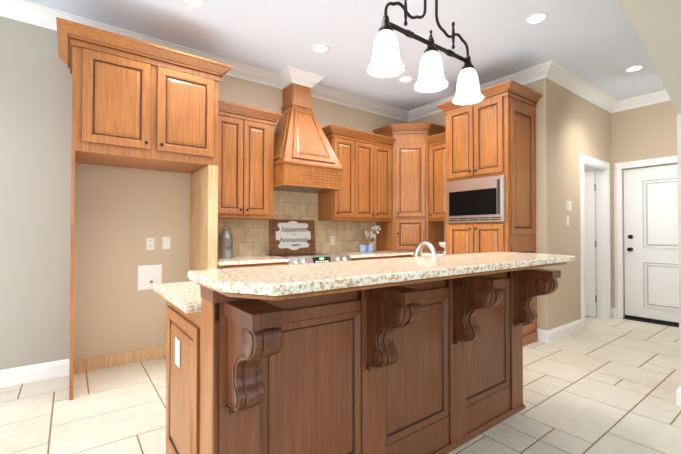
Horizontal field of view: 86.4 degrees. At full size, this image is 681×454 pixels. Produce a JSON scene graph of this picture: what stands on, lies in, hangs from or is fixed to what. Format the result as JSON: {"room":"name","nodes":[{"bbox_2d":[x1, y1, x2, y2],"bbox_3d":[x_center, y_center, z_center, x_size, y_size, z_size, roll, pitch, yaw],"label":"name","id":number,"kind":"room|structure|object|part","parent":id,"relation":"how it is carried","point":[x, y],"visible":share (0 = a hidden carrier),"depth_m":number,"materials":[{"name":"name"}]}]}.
{"room":"kitchen","nodes":[
{"label":"kitchen","id":0,"kind":"room"},
{"bbox_2d":[0,16,407,369],"bbox_3d":[-2.206,-0.251,3.136,8.200,2.950,0.120,1,-1,-37],"label":"wall","id":1,"kind":"structure","parent":0,"point":[122,214],"depth_m":3.02,"materials":[{"name":"beige paint"}]},
{"bbox_2d":[0,359,69,387],"bbox_3d":[-3.809,1.143,1.840,3.900,0.130,0.016,1,-1,-37],"label":"baseboard","id":2,"kind":"structure","parent":1,"relation":"attached to","point":[30,373],"depth_m":2.87,"materials":[{"name":"white wood"}]},
{"bbox_2d":[0,0,289,89],"bbox_3d":[-2.988,-1.678,2.416,5.865,0.115,0.130,1,-1,-37],"label":"crown molding","id":3,"kind":"structure","parent":1,"relation":"attached to","point":[45,17],"depth_m":3.13,"materials":[{"name":"white wood"}]},
{"bbox_2d":[137,264,161,289],"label":"outlet","id":4,"kind":"object","parent":1,"relation":"attached to","point":[149,276],"depth_m":3.36,"materials":[{"name":"white plastic"}]},
{"bbox_2d":[146,238,154,249],"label":"outlet","id":5,"kind":"object","parent":1,"relation":"attached to","point":[150,242],"depth_m":3.37,"materials":[{"name":"white plastic"}]},
{"bbox_2d":[162,237,169,248],"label":"outlet","id":6,"kind":"object","parent":1,"relation":"attached to","point":[165,240],"depth_m":3.45,"materials":[{"name":"white plastic"}]},
{"bbox_2d":[220,101,275,218],"bbox_3d":[-1.055,-0.634,3.717,0.666,1.090,0.329,1,-1,-37],"label":"upper cabinet","id":7,"kind":"object","parent":1,"relation":"attached to","point":[247,136],"depth_m":3.60,"materials":[{"name":"brown wood"}]},
{"bbox_2d":[217,190,375,256],"bbox_3d":[-0.462,-0.071,4.353,2.386,0.780,0.008,1,-1,-37],"label":"tile backsplash","id":8,"kind":"structure","parent":1,"relation":"attached to","point":[251,237],"depth_m":4.31,"materials":[{"name":"beige tile"}]},
{"bbox_2d":[330,236,334,244],"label":"outlet","id":9,"kind":"object","parent":8,"relation":"attached to","point":[332,238],"depth_m":4.61,"materials":[{"name":"white plastic"}]},
{"bbox_2d":[268,83,343,164],"bbox_3d":[-0.425,-1.186,4.075,0.740,1.053,0.518,1,-1,-37],"label":"range hood","id":10,"kind":"object","parent":1,"relation":"attached to","point":[299,135],"depth_m":4.01,"materials":[{"name":"brown wood"}]},
{"bbox_2d":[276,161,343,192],"bbox_3d":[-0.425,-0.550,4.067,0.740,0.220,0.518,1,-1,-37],"label":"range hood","id":11,"kind":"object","parent":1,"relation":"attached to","point":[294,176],"depth_m":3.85,"materials":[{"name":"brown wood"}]},
{"bbox_2d":[318,129,355,220],"bbox_3d":[-0.051,-0.625,4.465,0.329,1.090,0.329,1,-1,-37],"label":"upper cabinet","id":12,"kind":"object","parent":1,"relation":"attached to","point":[338,205],"depth_m":4.37,"materials":[{"name":"brown wood"}]},
{"bbox_2d":[311,88,407,119],"bbox_3d":[0.249,-1.648,4.827,1.725,0.115,0.130,1,-1,-37],"label":"crown molding","id":13,"kind":"structure","parent":1,"relation":"attached to","point":[330,95],"depth_m":4.85,"materials":[{"name":"white"}]},
{"bbox_2d":[356,130,391,220],"bbox_3d":[0.340,-0.621,4.756,0.646,1.090,0.329,1,-1,-37],"label":"upper cabinet","id":14,"kind":"object","parent":1,"relation":"attached to","point":[373,151],"depth_m":4.61,"materials":[{"name":"brown wood"}]},
{"bbox_2d":[0,314,680,453],"bbox_3d":[1.235,1.231,1.679,12.000,0.050,8.700,1,-1,-37],"label":"floor","id":15,"kind":"structure","parent":0,"point":[597,385],"depth_m":2.47,"materials":[{"name":"beige tile"}]},
{"bbox_2d":[68,33,219,400],"bbox_3d":[-1.655,-0.060,3.091,1.032,2.567,0.604,1,-1,-37],"label":"tall cabinet","id":16,"kind":"object","parent":15,"relation":"on","point":[132,108],"depth_m":2.89,"materials":[{"name":"brown wood"}]},
{"bbox_2d":[216,254,291,268],"bbox_3d":[-0.959,0.772,3.573,0.669,0.915,0.625,1,-1,-37],"label":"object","id":17,"kind":"structure","parent":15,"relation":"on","point":[260,260],"depth_m":3.40,"materials":[{"name":"brown wood"}]},
{"bbox_2d":[268,249,443,258],"bbox_3d":[0.136,0.327,4.096,3.043,0.038,1.108,1,-1,-37],"label":"countertop","id":18,"kind":"structure","parent":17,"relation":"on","point":[380,253],"depth_m":4.24,"materials":[{"name":"beige stone"}]},
{"bbox_2d":[219,226,232,258],"bbox_3d":[-1.135,0.150,3.602,0.133,0.316,0.132,1,-1,-37],"label":"canister","id":19,"kind":"object","parent":18,"relation":"on","point":[225,244],"visible":1,"depth_m":3.56,"materials":[{"name":"grey metal"}]},
{"bbox_2d":[269,219,315,253],"bbox_3d":[-0.550,0.110,4.237,0.595,0.390,0.062,1,-1,-37],"label":"sign","id":20,"kind":"object","parent":18,"relation":"on","point":[295,236],"visible":1,"depth_m":4.21,"materials":[{"name":"brown wood"}]},
{"bbox_2d":[359,245,366,252],"bbox_3d":[0.290,0.274,4.541,0.115,0.092,0.086,1,-1,-37],"label":"mug","id":21,"kind":"object","parent":18,"relation":"on","point":[363,248],"visible":1,"depth_m":4.50,"materials":[{"name":"blue ceramic"}]},
{"bbox_2d":[367,245,373,251],"bbox_3d":[0.387,0.275,4.612,0.115,0.092,0.086,1,-1,-37],"label":"mug","id":22,"kind":"object","parent":18,"relation":"on","point":[370,248],"visible":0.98,"depth_m":4.57,"materials":[{"name":"blue ceramic"}]},
{"bbox_2d":[366,225,380,251],"bbox_3d":[0.422,0.148,4.738,0.216,0.350,0.116,1,-1,-37],"label":"flowers","id":23,"kind":"object","parent":18,"relation":"on","point":[373,235],"visible":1,"depth_m":4.72,"materials":[{"name":"white plant"}]},
{"bbox_2d":[438,242,445,252],"bbox_3d":[1.317,0.255,4.495,0.206,0.130,0.206,1,-1,-37],"label":"pedestal bowl","id":24,"kind":"object","parent":18,"relation":"on","point":[442,244],"visible":0.44,"depth_m":4.45,"materials":[{"name":"white ceramic"}]},
{"bbox_2d":[292,253,351,263],"bbox_3d":[-0.384,0.777,4.002,0.765,0.915,0.625,1,-1,-37],"label":"stove","id":25,"kind":"object","parent":15,"relation":"on","point":[332,257],"depth_m":3.79,"materials":[{"name":"silver metal"}]},
{"bbox_2d":[161,250,560,453],"bbox_3d":[0.232,0.710,2.050,2.089,1.000,1.055,1,-1,-37],"label":"kitchen island","id":26,"kind":"object","parent":15,"relation":"on","point":[417,353],"depth_m":1.58,"materials":[{"name":"brown wood"}]},
{"bbox_2d":[153,284,192,313],"bbox_3d":[0.122,0.307,2.206,2.170,0.030,0.663,1,-1,-37],"label":"island countertop","id":27,"kind":"structure","parent":26,"relation":"on","point":[173,299],"depth_m":1.48,"materials":[{"name":"beige stone"}]},
{"bbox_2d":[188,252,574,305],"bbox_3d":[0.453,0.193,1.776,2.155,0.052,0.520,1,-1,-37],"label":"island countertop","id":28,"kind":"structure","parent":26,"relation":"on","point":[250,286],"depth_m":1.32,"materials":[{"name":"beige stone"}]},
{"bbox_2d":[352,257,404,260],"bbox_3d":[0.713,0.796,4.519,1.606,0.890,1.106,1,-1,-37],"label":"base cabinet","id":29,"kind":"object","parent":15,"relation":"on","point":[353,258],"depth_m":4.13,"materials":[{"name":"brown wood"}]},
{"bbox_2d":[376,125,443,252],"bbox_3d":[0.955,-0.459,5.013,0.648,1.569,0.648,1,-1,-37],"label":"tall cabinet","id":30,"kind":"object","parent":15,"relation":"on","point":[409,227],"depth_m":4.77,"materials":[{"name":"brown wood"}]},
{"bbox_2d":[440,81,539,345],"bbox_3d":[1.673,-0.095,4.076,0.610,2.660,0.765,1,-1,-37],"label":"tall cabinet","id":31,"kind":"object","parent":15,"relation":"on","point":[466,174],"depth_m":3.83,"materials":[{"name":"brown wood"}]},
{"bbox_2d":[24,0,665,110],"bbox_3d":[1.235,-1.769,1.716,12.000,0.050,8.700,1,-1,-37],"label":"ceiling","id":32,"kind":"structure","parent":0,"point":[598,44],"depth_m":3.27,"materials":[{"name":"white paint"}]},
{"bbox_2d":[182,0,204,7],"bbox_3d":[-1.125,-1.727,2.775,0.171,0.007,0.171,1,-1,-43],"label":"recessed light","id":33,"kind":"object","parent":32,"relation":"in","point":[191,3],"depth_m":2.80,"materials":[{"name":"white"}]},
{"bbox_2d":[280,66,326,91],"bbox_3d":[-0.405,-1.657,4.059,0.480,0.115,0.140,1,-1,-37],"label":"crown molding","id":34,"kind":"structure","parent":32,"relation":"attached to","point":[289,75],"depth_m":4.05,"materials":[{"name":"white wood"}]},
{"bbox_2d":[312,44,329,52],"bbox_3d":[-0.191,-1.718,3.496,0.171,0.007,0.171,1,-1,-43],"label":"recessed light","id":35,"kind":"object","parent":32,"relation":"in","point":[318,48],"depth_m":3.49,"materials":[{"name":"white"}]},
{"bbox_2d":[398,76,412,82],"bbox_3d":[0.755,-1.709,4.201,0.171,0.007,0.171,-1,-1,44],"label":"recessed light","id":36,"kind":"object","parent":32,"relation":"in","point":[404,79],"depth_m":4.20,"materials":[{"name":"white"}]},
{"bbox_2d":[368,0,483,104],"bbox_3d":[0.466,-1.232,1.872,0.812,1.018,0.172,1,-1,-37],"label":"pendant light fixture","id":37,"kind":"object","parent":32,"relation":"hanging from","point":[386,62],"visible":1,"depth_m":1.82,"materials":[{"name":"white glass"}]},
{"bbox_3d":[0.466,-1.317,1.873,0.712,0.849,0.136,1,-1,-37],"label":"pendant light frame","id":38,"kind":"part","parent":37,"relation":"part of","materials":[{"name":"brown metal"}]},
{"bbox_2d":[525,12,547,24],"bbox_3d":[1.624,-1.724,3.002,0.171,0.007,0.171,1,-1,-43],"label":"recessed light","id":39,"kind":"object","parent":32,"relation":"in","point":[536,18],"depth_m":3.00,"materials":[{"name":"white"}]},
{"bbox_2d":[624,65,644,71],"bbox_3d":[3.181,-1.713,3.925,0.171,0.007,0.171,-1,-1,44],"label":"recessed light","id":40,"kind":"object","parent":32,"relation":"in","point":[637,67],"depth_m":3.92,"materials":[{"name":"white"}]},
{"bbox_2d":[408,78,552,330],"bbox_3d":[1.661,-0.232,4.708,0.120,2.950,1.980,1,-1,-37],"label":"wall","id":41,"kind":"structure","parent":0,"point":[543,195],"depth_m":3.92,"materials":[{"name":"beige paint"}]},
{"bbox_2d":[428,133,443,220],"bbox_3d":[1.417,-0.622,4.662,0.328,1.090,0.466,1,-1,-37],"label":"upper cabinet","id":42,"kind":"object","parent":41,"relation":"attached to","point":[435,174],"depth_m":4.66,"materials":[{"name":"brown wood"}]},
{"bbox_2d":[444,222,445,250],"bbox_3d":[1.549,0.125,4.746,0.008,0.398,0.458,1,-1,-37],"label":"tile backsplash","id":43,"kind":"structure","parent":41,"relation":"attached to","point":[444,233],"depth_m":4.92,"materials":[{"name":"beige tile"}]},
{"bbox_2d":[401,66,539,121],"bbox_3d":[1.559,-1.650,4.662,0.120,0.115,1.960,1,-1,-37],"label":"crown molding","id":44,"kind":"structure","parent":41,"relation":"attached to","point":[526,76],"depth_m":4.36,"materials":[{"name":"white wood"}]},
{"bbox_2d":[551,81,612,327],"bbox_3d":[3.051,-0.233,4.583,1.960,2.950,0.120,1,-1,-37],"label":"wall","id":45,"kind":"structure","parent":0,"point":[580,125],"depth_m":4.24,"materials":[{"name":"beige paint"}]},
{"bbox_2d":[543,319,581,342],"bbox_3d":[2.544,1.171,4.119,0.886,0.130,0.040,1,-1,-37],"label":"baseboard","id":46,"kind":"structure","parent":45,"relation":"attached to","point":[554,334],"depth_m":4.04,"materials":[{"name":"white wood"}]},
{"bbox_2d":[566,201,571,210],"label":"light switch","id":47,"kind":"object","parent":45,"relation":"attached to","point":[568,203],"depth_m":4.17,"materials":[{"name":"white plastic"}]},
{"bbox_2d":[536,60,619,112],"bbox_3d":[2.978,-1.653,4.397,2.080,0.115,0.120,1,-1,-37],"label":"crown molding","id":48,"kind":"structure","parent":45,"relation":"attached to","point":[551,70],"depth_m":4.23,"materials":[{"name":"white wood"}]},
{"bbox_2d":[584,172,596,316],"bbox_3d":[3.258,0.240,5.277,0.044,2.000,0.764,1,-1,-44],"label":"pantry door","id":49,"kind":"structure","parent":45,"relation":"in","point":[590,245],"depth_m":5.04,"materials":[{"name":"white wood"}]},
{"bbox_2d":[579,154,610,329],"bbox_3d":[3.270,0.179,4.727,0.986,2.128,0.142,1,-1,-37],"label":"door frame","id":50,"kind":"structure","parent":45,"relation":"attached to","point":[603,250],"depth_m":4.93,"materials":[{"name":"white wood"}]},
{"bbox_2d":[584,100,676,317],"bbox_3d":[4.909,-0.245,3.629,0.120,2.950,7.410,1,-1,-37],"label":"wall","id":51,"kind":"structure","parent":0,"point":[645,132],"depth_m":4.82,"materials":[{"name":"beige paint"}]},
{"bbox_2d":[620,90,669,110],"bbox_3d":[4.119,-1.652,4.505,0.120,0.115,1.050,1,-1,-37],"label":"crown molding","id":52,"kind":"structure","parent":51,"relation":"attached to","point":[659,96],"depth_m":4.72,"materials":[{"name":"white"}]},
{"bbox_2d":[614,156,676,318],"bbox_3d":[4.117,0.177,4.568,0.022,2.128,1.106,1,-1,-37],"label":"door frame","id":53,"kind":"structure","parent":51,"relation":"attached to","point":[618,168],"depth_m":4.95,"materials":[{"name":"white wood"}]},
{"bbox_2d":[623,317,678,326],"bbox_3d":[4.162,1.236,4.588,0.110,0.012,0.930,1,-1,-37],"label":"trim","id":54,"kind":"structure","parent":51,"relation":"attached to","point":[651,322],"depth_m":4.70,"materials":[{"name":"black plastic"}]},
{"bbox_2d":[624,164,678,325],"bbox_3d":[4.160,0.220,4.600,0.104,2.020,0.922,1,-1,-37],"label":"entry door","id":55,"kind":"structure","parent":51,"relation":"in","point":[651,243],"depth_m":4.74,"materials":[{"name":"white paint"},{"name":"black metal"}]},
{"bbox_2d":[618,0,680,386],"bbox_3d":[0.539,-0.278,0.992,10.040,2.950,0.280,1,-1,-37],"label":"wall","id":56,"kind":"structure","parent":0,"point":[656,24],"depth_m":2.02,"materials":[{"name":"beige paint"}]},
{"bbox_2d":[676,386,680,406],"bbox_3d":[3.384,1.161,3.278,2.724,0.130,0.016,1,-1,-37],"label":"baseboard","id":57,"kind":"structure","parent":56,"relation":"attached to","point":[678,393],"depth_m":2.46,"materials":[{"name":"white wood"}]}
]}

